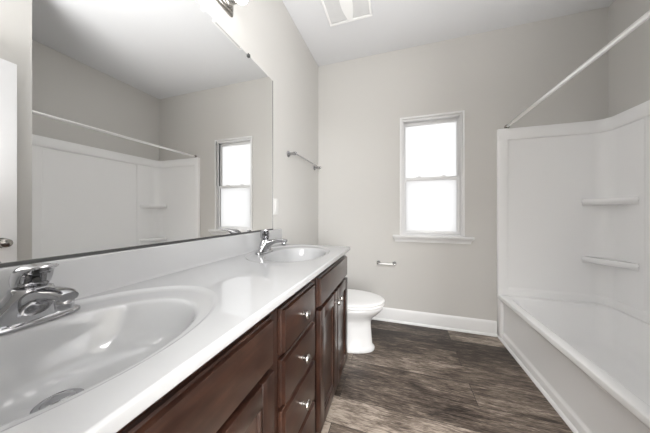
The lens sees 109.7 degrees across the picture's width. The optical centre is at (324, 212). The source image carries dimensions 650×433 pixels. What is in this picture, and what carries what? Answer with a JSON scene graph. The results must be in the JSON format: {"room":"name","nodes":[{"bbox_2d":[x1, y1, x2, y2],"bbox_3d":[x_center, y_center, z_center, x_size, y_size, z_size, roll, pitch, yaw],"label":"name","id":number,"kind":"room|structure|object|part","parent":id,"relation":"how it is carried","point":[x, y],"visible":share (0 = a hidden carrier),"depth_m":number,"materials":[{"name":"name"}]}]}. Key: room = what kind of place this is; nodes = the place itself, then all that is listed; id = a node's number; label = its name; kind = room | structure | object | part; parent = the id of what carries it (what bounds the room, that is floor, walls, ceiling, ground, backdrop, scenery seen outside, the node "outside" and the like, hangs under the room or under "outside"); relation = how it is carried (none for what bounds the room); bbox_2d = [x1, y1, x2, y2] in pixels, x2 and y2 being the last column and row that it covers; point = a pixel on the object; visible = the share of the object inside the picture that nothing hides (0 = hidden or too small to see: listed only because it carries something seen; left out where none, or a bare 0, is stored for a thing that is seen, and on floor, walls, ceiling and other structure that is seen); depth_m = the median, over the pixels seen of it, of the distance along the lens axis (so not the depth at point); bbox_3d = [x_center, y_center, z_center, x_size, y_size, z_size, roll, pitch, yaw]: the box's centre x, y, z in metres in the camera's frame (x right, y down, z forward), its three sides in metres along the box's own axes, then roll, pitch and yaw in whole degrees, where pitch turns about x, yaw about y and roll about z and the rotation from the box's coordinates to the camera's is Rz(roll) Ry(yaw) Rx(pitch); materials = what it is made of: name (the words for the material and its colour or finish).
{"room":"bathroom","nodes":[
{"label":"bathroom","id":0,"kind":"room"},
{"bbox_2d":[196,0,317,244],"bbox_3d":[-0.511,-0.266,1.409,0.120,2.743,2.721,0,0,18],"label":"wall","id":1,"kind":"structure","parent":0,"point":[265,30],"depth_m":1.84,"materials":[{"name":"grey paint"}]},
{"bbox_2d":[0,0,272,267],"bbox_3d":[-0.598,-0.411,0.925,0.010,1.070,1.494,0,0,18],"label":"wall mirror","id":2,"kind":"object","parent":1,"relation":"attached to","point":[125,124],"visible":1,"depth_m":0.75,"materials":[{"name":"clear glass"}]},
{"bbox_2d":[0,229,281,301],"bbox_3d":[-0.573,0.179,0.969,0.029,0.110,1.593,0,0,18],"label":"backsplash","id":3,"kind":"structure","parent":1,"relation":"attached to","point":[89,275],"depth_m":0.77,"materials":[{"name":"stone"}]},
{"bbox_2d":[216,0,247,17],"bbox_3d":[-0.528,-1.100,0.941,0.132,0.112,0.588,0,0,18],"label":"vanity light","id":4,"kind":"object","parent":1,"relation":"attached to","point":[227,5],"visible":1,"depth_m":1.17,"materials":[{"name":"silver metal"}]},
{"bbox_2d":[226,0,247,7],"bbox_3d":[-0.445,-1.094,1.166,0.110,0.068,0.068,0,0,18],"label":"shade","id":5,"kind":"object","parent":4,"relation":"attached to","point":[229,3],"depth_m":1.17,"materials":[{"name":"white"}]},
{"bbox_2d":[273,198,277,213],"bbox_3d":[-0.358,-0.042,1.673,0.009,0.115,0.070,0,0,18],"label":"switch plate","id":6,"kind":"object","parent":1,"relation":"attached to","point":[275,201],"visible":1,"depth_m":1.66,"materials":[{"name":"white plastic"}]},
{"bbox_2d":[287,151,320,169],"bbox_3d":[-0.171,-0.474,2.145,0.076,0.052,0.662,0,0,18],"label":"towel bar","id":7,"kind":"object","parent":1,"relation":"attached to","point":[289,154],"visible":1,"depth_m":1.98,"materials":[{"name":"silver metal"}]},
{"bbox_3d":[-0.264,-0.474,1.855,0.076,0.052,0.052,0,0,18],"label":"post","id":8,"kind":"part","parent":7,"relation":"part of","materials":[{"name":"silver metal"}]},
{"bbox_3d":[-0.148,-0.474,2.138,0.014,0.014,0.610,0,0,18],"label":"rail","id":9,"kind":"part","parent":7,"relation":"part of","materials":[{"name":"silver metal"}]},
{"bbox_2d":[321,319,572,432],"bbox_3d":[0.712,1.136,1.016,2.688,0.060,2.721,0,0,18],"label":"floor","id":10,"kind":"structure","parent":0,"point":[415,379],"depth_m":1.44,"materials":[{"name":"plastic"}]},
{"bbox_2d":[116,255,347,432],"bbox_3d":[-0.322,0.683,0.888,0.553,0.845,1.578,0,0,18],"label":"vanity cabinet","id":11,"kind":"object","parent":10,"relation":"on","point":[282,374],"visible":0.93,"depth_m":0.69,"materials":[{"name":"brown wood"}]},
{"bbox_2d":[0,229,349,432],"bbox_3d":[-0.328,0.245,0.892,0.542,0.240,1.597,0,0,18],"label":"countertop","id":12,"kind":"structure","parent":11,"relation":"on","point":[147,319],"depth_m":0.56,"materials":[{"name":"stone"}]},
{"bbox_2d":[0,263,80,334],"bbox_3d":[-0.587,0.172,0.479,0.171,0.137,0.165,0,0,18],"label":"faucet","id":13,"kind":"object","parent":12,"relation":"on","point":[31,299],"visible":1,"depth_m":0.46,"materials":[{"name":"silver metal"}]},
{"bbox_3d":[-0.602,0.136,0.477,0.126,0.065,0.055,0,0,26],"label":"handle","id":14,"kind":"part","parent":13,"relation":"part of","materials":[{"name":"silver metal"}]},
{"bbox_3d":[-0.643,0.233,0.497,0.053,0.015,0.165,0,0,18],"label":"plate","id":15,"kind":"part","parent":13,"relation":"part of","materials":[{"name":"silver metal"}]},
{"bbox_3d":[-0.579,0.189,0.477,0.154,0.071,0.060,0,0,18],"label":"spout","id":16,"kind":"part","parent":13,"relation":"part of","materials":[{"name":"silver metal"}]},
{"bbox_2d":[0,285,217,432],"bbox_3d":[-0.497,0.300,0.435,0.452,0.130,0.612,0,0,18],"label":"sink basin","id":17,"kind":"object","parent":12,"relation":"in","point":[48,369],"depth_m":0.52,"materials":[{"name":"white ceramic"}]},
{"bbox_2d":[255,230,286,254],"bbox_3d":[-0.329,0.169,1.340,0.181,0.143,0.152,0,0,44],"label":"faucet","id":18,"kind":"object","parent":12,"relation":"on","point":[266,243],"visible":1,"depth_m":1.33,"materials":[{"name":"silver metal"}]},
{"bbox_3d":[-0.360,0.233,1.371,0.053,0.015,0.165,0,0,18],"label":"plate","id":19,"kind":"part","parent":18,"relation":"part of","materials":[{"name":"silver metal"}]},
{"bbox_3d":[-0.347,0.130,1.327,0.055,0.065,0.126,0,0,-17],"label":"handle","id":20,"kind":"part","parent":18,"relation":"part of","materials":[{"name":"silver metal"}]},
{"bbox_3d":[-0.297,0.189,1.350,0.154,0.071,0.060,0,0,18],"label":"spout","id":21,"kind":"part","parent":18,"relation":"part of","materials":[{"name":"silver metal"}]},
{"bbox_2d":[245,245,329,262],"bbox_3d":[-0.202,0.300,1.355,0.452,0.130,0.612,0,0,18],"label":"sink basin","id":22,"kind":"object","parent":12,"relation":"in","point":[288,253],"depth_m":1.48,"materials":[{"name":"white ceramic"}]},
{"bbox_3d":[-0.198,0.715,0.500,0.024,0.546,0.301,0,0,18],"label":"door","id":23,"kind":"part","parent":11,"relation":"part of","materials":[{"name":"brown wood"}]},
{"bbox_3d":[-0.200,0.715,0.500,0.020,0.433,0.188,0,0,18],"label":"door panel","id":24,"kind":"part","parent":11,"relation":"part of","materials":[{"name":"brown wood"}]},
{"bbox_3d":[-0.093,0.690,0.830,0.024,0.156,0.273,0,0,18],"label":"drawer","id":25,"kind":"part","parent":11,"relation":"part of","materials":[{"name":"brown wood"}]},
{"bbox_3d":[-0.093,0.524,0.830,0.024,0.143,0.273,0,0,18],"label":"drawer","id":26,"kind":"part","parent":11,"relation":"part of","materials":[{"name":"brown wood"}]},
{"bbox_3d":[-0.093,0.367,0.830,0.024,0.142,0.273,0,0,18],"label":"drawer","id":27,"kind":"part","parent":11,"relation":"part of","materials":[{"name":"brown wood"}]},
{"bbox_3d":[-0.068,0.690,0.822,0.028,0.033,0.033,0,0,18],"label":"knob","id":28,"kind":"part","parent":11,"relation":"part of","materials":[{"name":"silver metal"}]},
{"bbox_3d":[-0.068,0.367,0.822,0.028,0.033,0.033,0,0,18],"label":"knob","id":29,"kind":"part","parent":11,"relation":"part of","materials":[{"name":"silver metal"}]},
{"bbox_3d":[-0.093,0.882,0.830,0.024,0.198,0.273,0,0,18],"label":"drawer","id":30,"kind":"part","parent":11,"relation":"part of","materials":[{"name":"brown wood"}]},
{"bbox_3d":[-0.068,0.524,0.822,0.028,0.033,0.033,0,0,18],"label":"knob","id":31,"kind":"part","parent":11,"relation":"part of","materials":[{"name":"silver metal"}]},
{"bbox_3d":[0.013,0.715,1.157,0.024,0.546,0.280,0,0,18],"label":"door","id":32,"kind":"part","parent":11,"relation":"part of","materials":[{"name":"brown wood"}]},
{"bbox_3d":[0.012,0.715,1.158,0.020,0.433,0.167,0,0,18],"label":"door panel","id":33,"kind":"part","parent":11,"relation":"part of","materials":[{"name":"brown wood"}]},
{"bbox_3d":[0.100,0.715,1.428,0.024,0.546,0.280,0,0,18],"label":"door","id":34,"kind":"part","parent":11,"relation":"part of","materials":[{"name":"brown wood"}]},
{"bbox_3d":[0.098,0.715,1.428,0.020,0.433,0.167,0,0,18],"label":"door panel","id":35,"kind":"part","parent":11,"relation":"part of","materials":[{"name":"brown wood"}]},
{"bbox_2d":[348,289,384,352],"bbox_3d":[0.121,0.730,1.936,0.745,0.750,0.446,0,0,18],"label":"toilet","id":36,"kind":"object","parent":10,"relation":"on","point":[363,306],"visible":0.26,"depth_m":1.81,"materials":[{"name":"white ceramic"}]},
{"bbox_3d":[0.177,0.924,1.918,0.608,0.362,0.358,0,0,18],"label":"bowl","id":37,"kind":"part","parent":36,"relation":"part of","materials":[{"name":"white ceramic"}]},
{"bbox_3d":[0.238,0.730,1.898,0.492,0.014,0.368,0,0,18],"label":"seat","id":38,"kind":"part","parent":36,"relation":"part of","materials":[{"name":"white plastic"}]},
{"bbox_3d":[0.235,0.705,1.899,0.506,0.020,0.374,0,0,18],"label":"lid","id":39,"kind":"part","parent":36,"relation":"part of","materials":[{"name":"white plastic"}]},
{"bbox_2d":[497,294,649,432],"bbox_3d":[1.664,0.915,1.213,0.752,0.380,1.520,0,0,18],"label":"bathtub","id":40,"kind":"object","parent":10,"relation":"on","point":[592,360],"visible":0.93,"depth_m":1.47,"materials":[{"name":"white plastic"}]},
{"bbox_2d":[282,0,614,65],"bbox_3d":[0.712,-1.677,1.016,2.688,0.080,2.721,0,0,18],"label":"ceiling","id":41,"kind":"structure","parent":0,"point":[393,25],"depth_m":1.96,"materials":[{"name":"white paint"}]},
{"bbox_2d":[321,0,371,26],"bbox_3d":[0.163,-1.625,1.768,0.360,0.024,0.360,0,0,18],"label":"exhaust fan","id":42,"kind":"object","parent":41,"relation":"attached to","point":[337,12],"visible":1,"depth_m":1.83,"materials":[{"name":"white plastic"}]},
{"bbox_3d":[0.076,-1.623,1.791,0.145,0.012,0.310,0,0,18],"label":"louver panel","id":43,"kind":"part","parent":42,"relation":"part of","materials":[{"name":"white plastic"}]},
{"bbox_3d":[0.163,-1.622,1.768,0.094,0.016,0.324,0,0,18],"label":"panel","id":44,"kind":"part","parent":42,"relation":"part of","materials":[{"name":"white plastic"}]},
{"bbox_3d":[0.248,-1.623,1.736,0.145,0.012,0.310,0,0,18],"label":"louver panel","id":45,"kind":"part","parent":42,"relation":"part of","materials":[{"name":"white plastic"}]},
{"bbox_2d":[318,7,607,334],"bbox_3d":[1.109,-0.266,2.255,2.448,2.743,0.120,0,0,18],"label":"wall","id":46,"kind":"structure","parent":0,"point":[494,76],"depth_m":2.20,"materials":[{"name":"grey paint"}]},
{"bbox_2d":[377,260,395,265],"bbox_3d":[0.618,0.518,2.310,0.196,0.040,0.074,0,0,18],"label":"toilet paper holder","id":47,"kind":"object","parent":46,"relation":"attached to","point":[378,261],"visible":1,"depth_m":2.29,"materials":[{"name":"silver metal"}]},
{"bbox_2d":[393,110,474,243],"bbox_3d":[1.035,-0.326,2.242,0.712,1.243,0.150,0,0,18],"label":"window","id":48,"kind":"structure","parent":46,"relation":"in","point":[432,149],"depth_m":2.25,"materials":[{"name":"white paint"}]},
{"bbox_3d":[1.048,-0.611,2.285,0.505,0.595,0.026,0,0,18],"label":"sash","id":49,"kind":"part","parent":48,"relation":"part of","materials":[{"name":"white plastic"}]},
{"bbox_3d":[1.048,-0.611,2.285,0.477,0.531,0.004,0,0,18],"label":"pane","id":50,"kind":"part","parent":48,"relation":"part of","materials":[{"name":"clear glass"}]},
{"bbox_3d":[1.038,-0.067,2.254,0.505,0.556,0.026,0,0,18],"label":"sash","id":51,"kind":"part","parent":48,"relation":"part of","materials":[{"name":"white plastic"}]},
{"bbox_3d":[1.038,-0.064,2.254,0.465,0.502,0.004,0,0,18],"label":"pane","id":52,"kind":"part","parent":48,"relation":"part of","materials":[{"name":"clear glass"}]},
{"bbox_3d":[1.042,-0.352,2.268,0.536,1.153,0.095,0,0,18],"label":"frame","id":53,"kind":"part","parent":48,"relation":"part of","materials":[{"name":"white plastic"}]},
{"bbox_3d":[1.023,0.233,2.205,0.712,0.017,0.074,0,0,18],"label":"sill","id":54,"kind":"part","parent":48,"relation":"part of","materials":[{"name":"white paint"}]},
{"bbox_2d":[372,307,497,336],"bbox_3d":[0.728,1.040,2.300,1.693,0.131,0.027,0,0,18],"label":"baseboard","id":55,"kind":"structure","parent":46,"relation":"attached to","point":[424,319],"depth_m":2.18,"materials":[{"name":"white paint"}]},
{"bbox_2d":[504,10,649,127],"bbox_3d":[1.378,-0.756,1.305,0.038,0.038,1.523,0,0,18],"label":"shower rod","id":56,"kind":"object","parent":46,"relation":"attached to","point":[646,16],"visible":0.98,"depth_m":1.13,"materials":[{"name":"white metal"}]},
{"bbox_2d":[498,336,578,432],"bbox_3d":[1.307,1.097,1.314,0.016,0.016,1.494,0,0,18],"label":"trim","id":57,"kind":"structure","parent":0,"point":[570,425],"depth_m":1.40,"materials":[{"name":"white paint"}]},
{"bbox_2d":[608,0,649,117],"bbox_3d":[2.099,-0.266,1.136,0.120,2.743,1.645,0,0,18],"label":"wall","id":58,"kind":"structure","parent":0,"point":[629,59],"depth_m":1.66,"materials":[{"name":"grey paint"}]},
{"bbox_2d":[497,100,649,323],"bbox_3d":[1.662,-0.005,1.214,0.748,1.458,1.521,0,0,18],"label":"tub surround","id":59,"kind":"object","parent":58,"relation":"attached to","point":[573,199],"visible":1,"depth_m":1.87,"materials":[{"name":"white plastic"}]},
{"bbox_2d":[581,256,638,270],"bbox_3d":[2.111,0.380,1.708,0.158,0.052,0.267,0,0,18],"label":"corner shelf","id":60,"kind":"object","parent":59,"relation":"attached to","point":[620,263],"depth_m":1.70,"materials":[{"name":"white plastic"}]},
{"bbox_2d":[581,197,638,205],"bbox_3d":[2.111,-0.080,1.708,0.158,0.052,0.267,0,0,18],"label":"corner shelf","id":61,"kind":"object","parent":59,"relation":"attached to","point":[585,201],"depth_m":1.69,"materials":[{"name":"white plastic"}]}
]}

